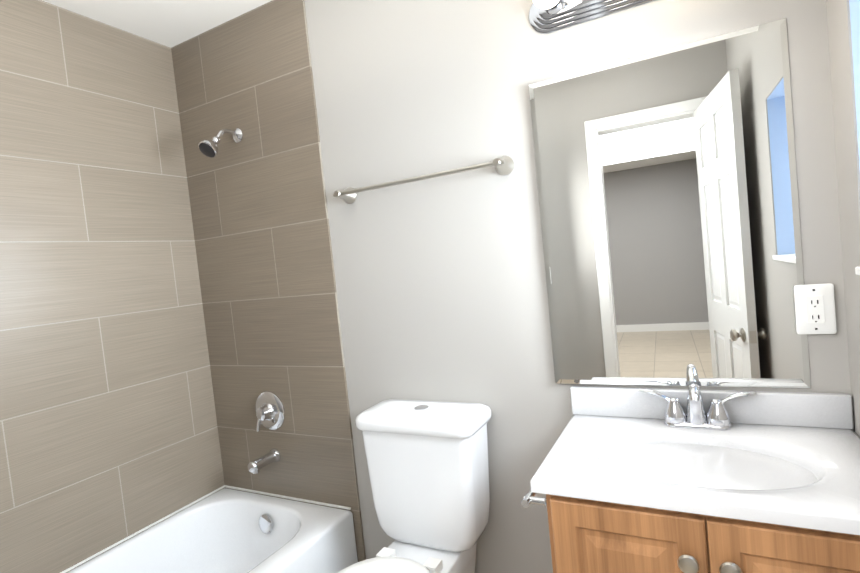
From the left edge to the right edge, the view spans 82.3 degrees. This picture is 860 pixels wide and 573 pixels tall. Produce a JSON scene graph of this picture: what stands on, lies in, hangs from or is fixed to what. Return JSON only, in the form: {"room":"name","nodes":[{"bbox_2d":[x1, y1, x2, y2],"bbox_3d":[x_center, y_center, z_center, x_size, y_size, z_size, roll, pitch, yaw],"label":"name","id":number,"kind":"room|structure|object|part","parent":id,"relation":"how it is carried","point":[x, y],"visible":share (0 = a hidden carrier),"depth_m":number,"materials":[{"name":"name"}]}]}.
{"room":"bathroom","nodes":[
{"label":"bathroom","id":0,"kind":"room"},
{"bbox_2d":[42,0,271,47],"bbox_3d":[-1.599,-0.949,-1.150,2.860,0.100,6.830,-4,3,28],"label":"ceiling","id":1,"kind":"structure","parent":0,"point":[170,23],"depth_m":1.98,"materials":[{"name":"white paint"}]},
{"bbox_2d":[305,0,850,572],"bbox_3d":[0.069,0.025,1.830,2.860,2.440,0.200,-4,3,28],"label":"wall","id":2,"kind":"structure","parent":0,"point":[441,290],"depth_m":1.66,"materials":[{"name":"grey paint"}]},
{"bbox_2d":[171,0,365,561],"bbox_3d":[-0.715,0.090,2.130,0.790,2.440,0.010,-4,3,28],"label":"wall tile","id":3,"kind":"structure","parent":2,"relation":"attached to","point":[260,218],"depth_m":2.08,"materials":[{"name":"brown tile"}]},
{"bbox_2d":[198,128,242,157],"bbox_3d":[-0.863,-0.597,2.027,0.076,0.144,0.192,-4,3,28],"label":"shower head","id":4,"kind":"object","parent":3,"relation":"attached to","point":[208,148],"visible":1,"depth_m":1.98},
{"bbox_2d":[248,448,280,473],"bbox_3d":[-0.715,0.750,2.110,0.062,0.062,0.139,-4,3,28],"label":"tub spout","id":5,"kind":"object","parent":3,"relation":"attached to","point":[273,455],"visible":1,"depth_m":2.09,"materials":[{"name":"silver metal"}]},
{"bbox_2d":[255,391,284,431],"bbox_3d":[-0.719,0.549,2.131,0.172,0.172,0.070,-4,3,28],"label":"shower valve","id":6,"kind":"object","parent":3,"relation":"attached to","point":[269,410],"visible":1,"depth_m":2.13,"materials":[{"name":"silver metal"}]},
{"bbox_2d":[333,156,513,203],"bbox_3d":[-0.051,-0.364,1.694,0.682,0.062,0.082,-4,3,28],"label":"towel rail","id":7,"kind":"object","parent":2,"relation":"attached to","point":[503,165],"visible":1,"depth_m":1.62,"materials":[{"name":"silver metal"}]},
{"bbox_2d":[529,0,654,33],"bbox_3d":[0.486,-0.830,1.321,0.496,0.120,0.159,-4,3,28],"label":"sconce","id":8,"kind":"object","parent":2,"relation":"attached to","point":[547,16],"visible":1,"depth_m":1.42,"materials":[{"name":"silver metal"}]},
{"bbox_3d":[0.325,-0.816,1.367,0.082,0.082,0.089,-4,3,28],"label":"bulb","id":9,"kind":"part","parent":8,"relation":"part of","materials":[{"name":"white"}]},
{"bbox_2d":[529,18,810,387],"bbox_3d":[0.639,-0.179,1.384,0.650,0.930,0.019,-4,3,28],"label":"mirror","id":10,"kind":"object","parent":2,"relation":"attached to","point":[668,203],"visible":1,"depth_m":1.36,"materials":[{"name":"clear glass"}]},
{"bbox_2d":[570,386,853,429],"bbox_3d":[0.743,0.333,1.375,0.682,0.087,0.022,-4,3,28],"label":"backsplash","id":11,"kind":"structure","parent":2,"relation":"attached to","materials":[{"name":"stone"}]},
{"bbox_2d":[794,283,836,334],"bbox_3d":[0.966,0.057,1.236,0.080,0.126,0.017,-4,3,28],"label":"electrical outlet","id":12,"kind":"object","parent":2,"relation":"attached to","point":[814,308],"visible":1,"depth_m":1.23,"materials":[{"name":"white plastic"}]},
{"bbox_2d":[826,0,859,437],"bbox_3d":[0.697,0.029,0.336,0.250,2.440,1.850,-4,3,28],"label":"wall","id":13,"kind":"structure","parent":0,"point":[852,290],"depth_m":1.17,"materials":[{"name":"grey paint"}]},
{"bbox_2d":[855,267,859,274],"bbox_3d":[0.889,-0.015,0.747,0.232,0.018,0.640,-4,3,28],"label":"window sill","id":14,"kind":"structure","parent":13,"relation":"on","point":[857,270],"depth_m":1.07,"materials":[{"name":"white"}]},
{"bbox_2d":[827,0,859,270],"bbox_3d":[1.058,-0.348,1.067,0.250,0.610,0.160,-4,3,28],"label":"window","id":15,"kind":"structure","parent":0,"point":[843,93],"depth_m":1.11,"materials":[{"name":"grey paint"}]},
{"bbox_2d":[849,0,859,169],"bbox_3d":[0.866,-0.313,0.729,0.216,0.612,0.622,-4,3,28],"label":"window","id":16,"kind":"structure","parent":0,"point":[854,5],"depth_m":1.04,"materials":[{"name":"glass"}]},
{"bbox_3d":[-1.342,1.576,-1.035,2.860,0.100,6.830,-4,3,28],"label":"floor","id":17,"kind":"structure","parent":0,"visible":0},
{"bbox_2d":[60,485,357,572],"bbox_3d":[-0.977,1.179,1.513,0.759,0.385,1.509,-4,3,28],"label":"tub","id":18,"kind":"object","parent":17,"relation":"on","point":[227,530],"visible":1,"depth_m":2.06,"materials":[{"name":"ceramic"}]},
{"bbox_2d":[337,399,491,572],"bbox_3d":[-0.119,0.859,1.443,0.440,0.854,0.797,-4,3,28],"label":"toilet","id":19,"kind":"object","parent":17,"relation":"on","point":[428,465],"visible":1,"depth_m":1.59,"materials":[{"name":"white ceramic"}]},
{"bbox_3d":[-0.179,0.877,1.328,0.366,0.039,0.530,-4,3,28],"label":"lid","id":20,"kind":"part","parent":19,"relation":"part of","materials":[{"name":"white plastic"}]},
{"bbox_3d":[-0.026,0.443,1.678,0.440,0.056,0.224,-4,3,28],"label":"tank lid","id":21,"kind":"part","parent":19,"relation":"part of","materials":[{"name":"white ceramic"}]},
{"bbox_3d":[-0.003,0.665,1.688,0.408,0.390,0.194,-4,3,28],"label":"tank","id":22,"kind":"part","parent":19,"relation":"part of","materials":[{"name":"white ceramic"}]},
{"bbox_2d":[521,384,859,572],"bbox_3d":[0.653,0.741,1.189,0.721,0.955,0.506,-4,3,28],"label":"bathroom vanity","id":23,"kind":"object","parent":17,"relation":"on","point":[693,478],"visible":1,"depth_m":1.09,"materials":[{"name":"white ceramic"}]},
{"bbox_3d":[0.442,0.793,1.062,0.306,0.647,0.019,-4,3,28],"label":"door","id":24,"kind":"part","parent":23,"relation":"part of","materials":[{"name":"brown wood"}]},
{"bbox_3d":[0.511,0.547,0.974,0.039,0.039,0.029,-4,3,28],"label":"knob","id":25,"kind":"part","parent":23,"relation":"part of","materials":[{"name":"silver metal"}]},
{"bbox_2d":[638,384,756,430],"bbox_3d":[0.697,0.317,1.292,0.285,0.130,0.145,-4,3,28],"label":"faucet","id":26,"kind":"object","parent":23,"relation":"on","point":[692,409],"depth_m":1.33,"materials":[{"name":"silver metal"}]},
{"bbox_3d":[0.575,0.542,0.940,0.039,0.039,0.029,-4,3,28],"label":"knob","id":27,"kind":"part","parent":23,"relation":"part of","materials":[{"name":"silver metal"}]},
{"bbox_3d":[0.715,0.772,0.916,0.306,0.647,0.019,-4,3,28],"label":"door","id":28,"kind":"part","parent":23,"relation":"part of","materials":[{"name":"brown wood"}]},
{"bbox_3d":[-1.537,0.196,1.642,0.188,2.440,2.050,-4,3,28],"label":"wall","id":29,"kind":"structure","parent":0,"visible":0},
{"bbox_2d":[0,0,224,572],"bbox_3d":[-1.432,0.186,1.626,0.012,2.440,1.580,-4,3,28],"label":"wall tiles","id":30,"kind":"structure","parent":29,"relation":"attached to","point":[109,435],"depth_m":1.89,"materials":[{"name":"brown tile"}]}
]}

